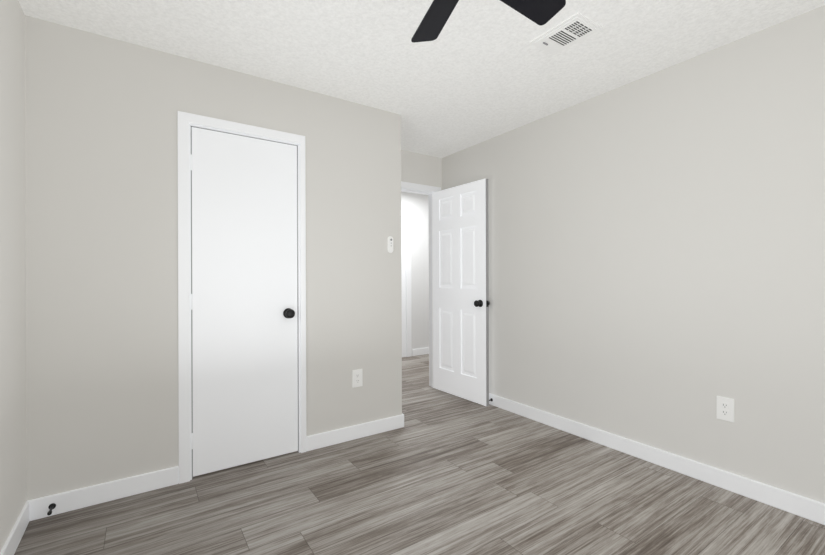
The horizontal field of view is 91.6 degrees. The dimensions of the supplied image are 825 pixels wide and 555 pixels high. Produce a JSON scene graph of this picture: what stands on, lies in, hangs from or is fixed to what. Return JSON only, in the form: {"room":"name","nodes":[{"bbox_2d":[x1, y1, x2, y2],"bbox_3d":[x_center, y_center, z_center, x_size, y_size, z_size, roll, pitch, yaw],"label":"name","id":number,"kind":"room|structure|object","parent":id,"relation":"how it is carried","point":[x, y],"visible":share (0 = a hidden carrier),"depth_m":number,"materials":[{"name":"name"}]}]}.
{"room":"empty bedroom","nodes":[
{"label":"empty bedroom","id":0,"kind":"room"},
{"bbox_2d":[0,0,25,550],"bbox_3d":[-0.894,-0.048,0.401,0.120,2.412,3.807,0,0,-34],"label":"wall","id":1,"kind":"structure","parent":0,"point":[12,301],"depth_m":1.72,"materials":[{"name":"grey paint"}]},
{"bbox_2d":[0,502,28,554],"bbox_3d":[-0.831,1.108,0.433,0.014,0.100,3.553,0,0,-34],"label":"baseboard","id":2,"kind":"structure","parent":1,"relation":"attached to","point":[11,544],"depth_m":1.72,"materials":[{"name":"white wood"}]},
{"bbox_2d":[25,15,403,520],"bbox_3d":[-0.989,-0.048,2.555,2.137,2.412,0.134,0,0,-34],"label":"wall","id":3,"kind":"structure","parent":0,"point":[101,223],"depth_m":2.17,"materials":[{"name":"grey paint"}]},
{"bbox_2d":[47,503,55,514],"bbox_3d":[-1.731,1.113,1.921,0.028,0.028,0.079,0,0,-34],"label":"doorstop","id":4,"kind":"object","parent":3,"relation":"attached to","point":[52,506],"visible":1,"depth_m":1.94,"materials":[{"name":"black"}]},
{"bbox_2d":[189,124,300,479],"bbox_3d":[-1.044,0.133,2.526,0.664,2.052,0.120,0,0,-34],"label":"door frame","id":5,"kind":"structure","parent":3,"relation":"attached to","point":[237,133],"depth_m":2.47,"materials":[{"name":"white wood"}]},
{"bbox_2d":[177,111,305,483],"bbox_3d":[-1.032,0.111,2.489,0.734,2.096,0.165,0,0,-34],"label":"closet door","id":6,"kind":"structure","parent":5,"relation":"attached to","point":[191,268],"depth_m":2.45,"materials":[{"name":"white wood"}]},
{"bbox_2d":[352,369,362,387],"bbox_3d":[-0.395,0.724,2.885,0.078,0.124,0.009,0,0,-34],"label":"outlet","id":7,"kind":"object","parent":3,"relation":"attached to","point":[357,379],"visible":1,"depth_m":2.88,"materials":[{"name":"white plastic"}]},
{"bbox_2d":[388,236,392,252],"bbox_3d":[-0.165,-0.249,3.038,0.046,0.128,0.018,0,0,-34],"label":"switch","id":8,"kind":"object","parent":3,"relation":"attached to","point":[390,244],"visible":1,"depth_m":3.03,"materials":[{"name":"white plastic"}]},
{"bbox_2d":[401,192,428,355],"bbox_3d":[-0.620,-0.049,5.557,4.240,2.412,0.120,0,0,-34],"label":"wall","id":9,"kind":"structure","parent":0,"point":[415,204],"depth_m":5.97,"materials":[{"name":"white paint"}]},
{"bbox_2d":[401,217,405,356],"bbox_3d":[-0.423,0.135,5.633,0.764,2.027,0.034,0,0,-34],"label":"hall door","id":10,"kind":"structure","parent":9,"relation":"in","point":[403,251],"depth_m":5.81,"materials":[{"name":"white paint"}]},
{"bbox_2d":[401,210,410,356],"bbox_3d":[-0.411,0.094,5.615,0.940,2.125,0.016,0,0,-34],"label":"door frame","id":11,"kind":"structure","parent":9,"relation":"attached to","point":[407,214],"depth_m":5.84,"materials":[{"name":"white wood"}]},
{"bbox_2d":[412,347,428,355],"bbox_3d":[-0.578,1.107,5.501,4.000,0.100,0.014,0,0,-34],"label":"baseboard","id":12,"kind":"structure","parent":9,"relation":"attached to","point":[420,351],"depth_m":5.96,"materials":[{"name":"white wood"}]},
{"bbox_2d":[14,354,824,554],"bbox_3d":[0.617,1.213,2.793,5.656,0.120,6.440,0,0,-34],"label":"floor","id":13,"kind":"structure","parent":0,"point":[440,472],"depth_m":2.02,"materials":[{"name":"grey wood"}]},
{"bbox_2d":[401,150,441,189],"bbox_3d":[-0.169,-0.050,3.978,1.083,2.412,0.120,0,0,-34],"label":"wall","id":14,"kind":"structure","parent":0,"point":[418,168],"depth_m":4.08,"materials":[{"name":"grey paint"}]},
{"bbox_2d":[401,181,440,387],"bbox_3d":[-0.105,0.106,4.011,0.900,2.098,0.136,0,0,-34],"label":"door frame","id":15,"kind":"structure","parent":14,"relation":"attached to","point":[429,278],"depth_m":4.19,"materials":[{"name":"white wood"}]},
{"bbox_2d":[432,178,489,405],"bbox_3d":[0.442,0.133,3.868,0.165,2.018,0.774,0,0,-36],"label":"entry door","id":16,"kind":"structure","parent":15,"relation":"attached to","point":[460,281],"depth_m":3.81,"materials":[{"name":"white paint"}]},
{"bbox_2d":[18,0,824,157],"bbox_3d":[0.608,-1.319,2.793,5.656,0.120,6.440,0,0,-34],"label":"ceiling","id":17,"kind":"structure","parent":0,"point":[475,72],"depth_m":2.17,"materials":[{"name":"white paint"}]},
{"bbox_2d":[411,0,565,42],"bbox_3d":[0.194,-1.108,1.256,0.818,0.300,0.852,0,0,-34],"label":"ceiling fan","id":18,"kind":"object","parent":17,"relation":"hanging from","point":[439,12],"visible":1,"depth_m":1.47,"materials":[{"name":"black"}]},
{"bbox_2d":[529,12,602,54],"bbox_3d":[0.791,-1.252,2.083,0.208,0.016,0.290,0,0,-34],"label":"ceiling vent","id":19,"kind":"object","parent":17,"relation":"in","point":[569,31],"visible":1,"depth_m":2.06,"materials":[{"name":"white metal"}]},
{"bbox_2d":[442,5,824,502],"bbox_3d":[1.528,-0.056,2.542,0.120,2.412,4.400,0,0,-34],"label":"wall","id":20,"kind":"structure","parent":0,"point":[656,259],"depth_m":2.36,"materials":[{"name":"grey paint"}]},
{"bbox_2d":[489,393,824,524],"bbox_3d":[1.514,1.100,2.449,0.014,0.100,4.264,0,0,-34],"label":"baseboard","id":21,"kind":"structure","parent":20,"relation":"attached to","point":[799,505],"depth_m":2.34,"materials":[{"name":"white wood"}]},
{"bbox_2d":[716,396,733,421],"bbox_3d":[1.698,0.714,2.180,0.009,0.124,0.078,0,0,-34],"label":"outlet","id":22,"kind":"object","parent":20,"relation":"attached to","point":[725,408],"visible":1,"depth_m":2.18,"materials":[{"name":"white plastic"}]}
]}

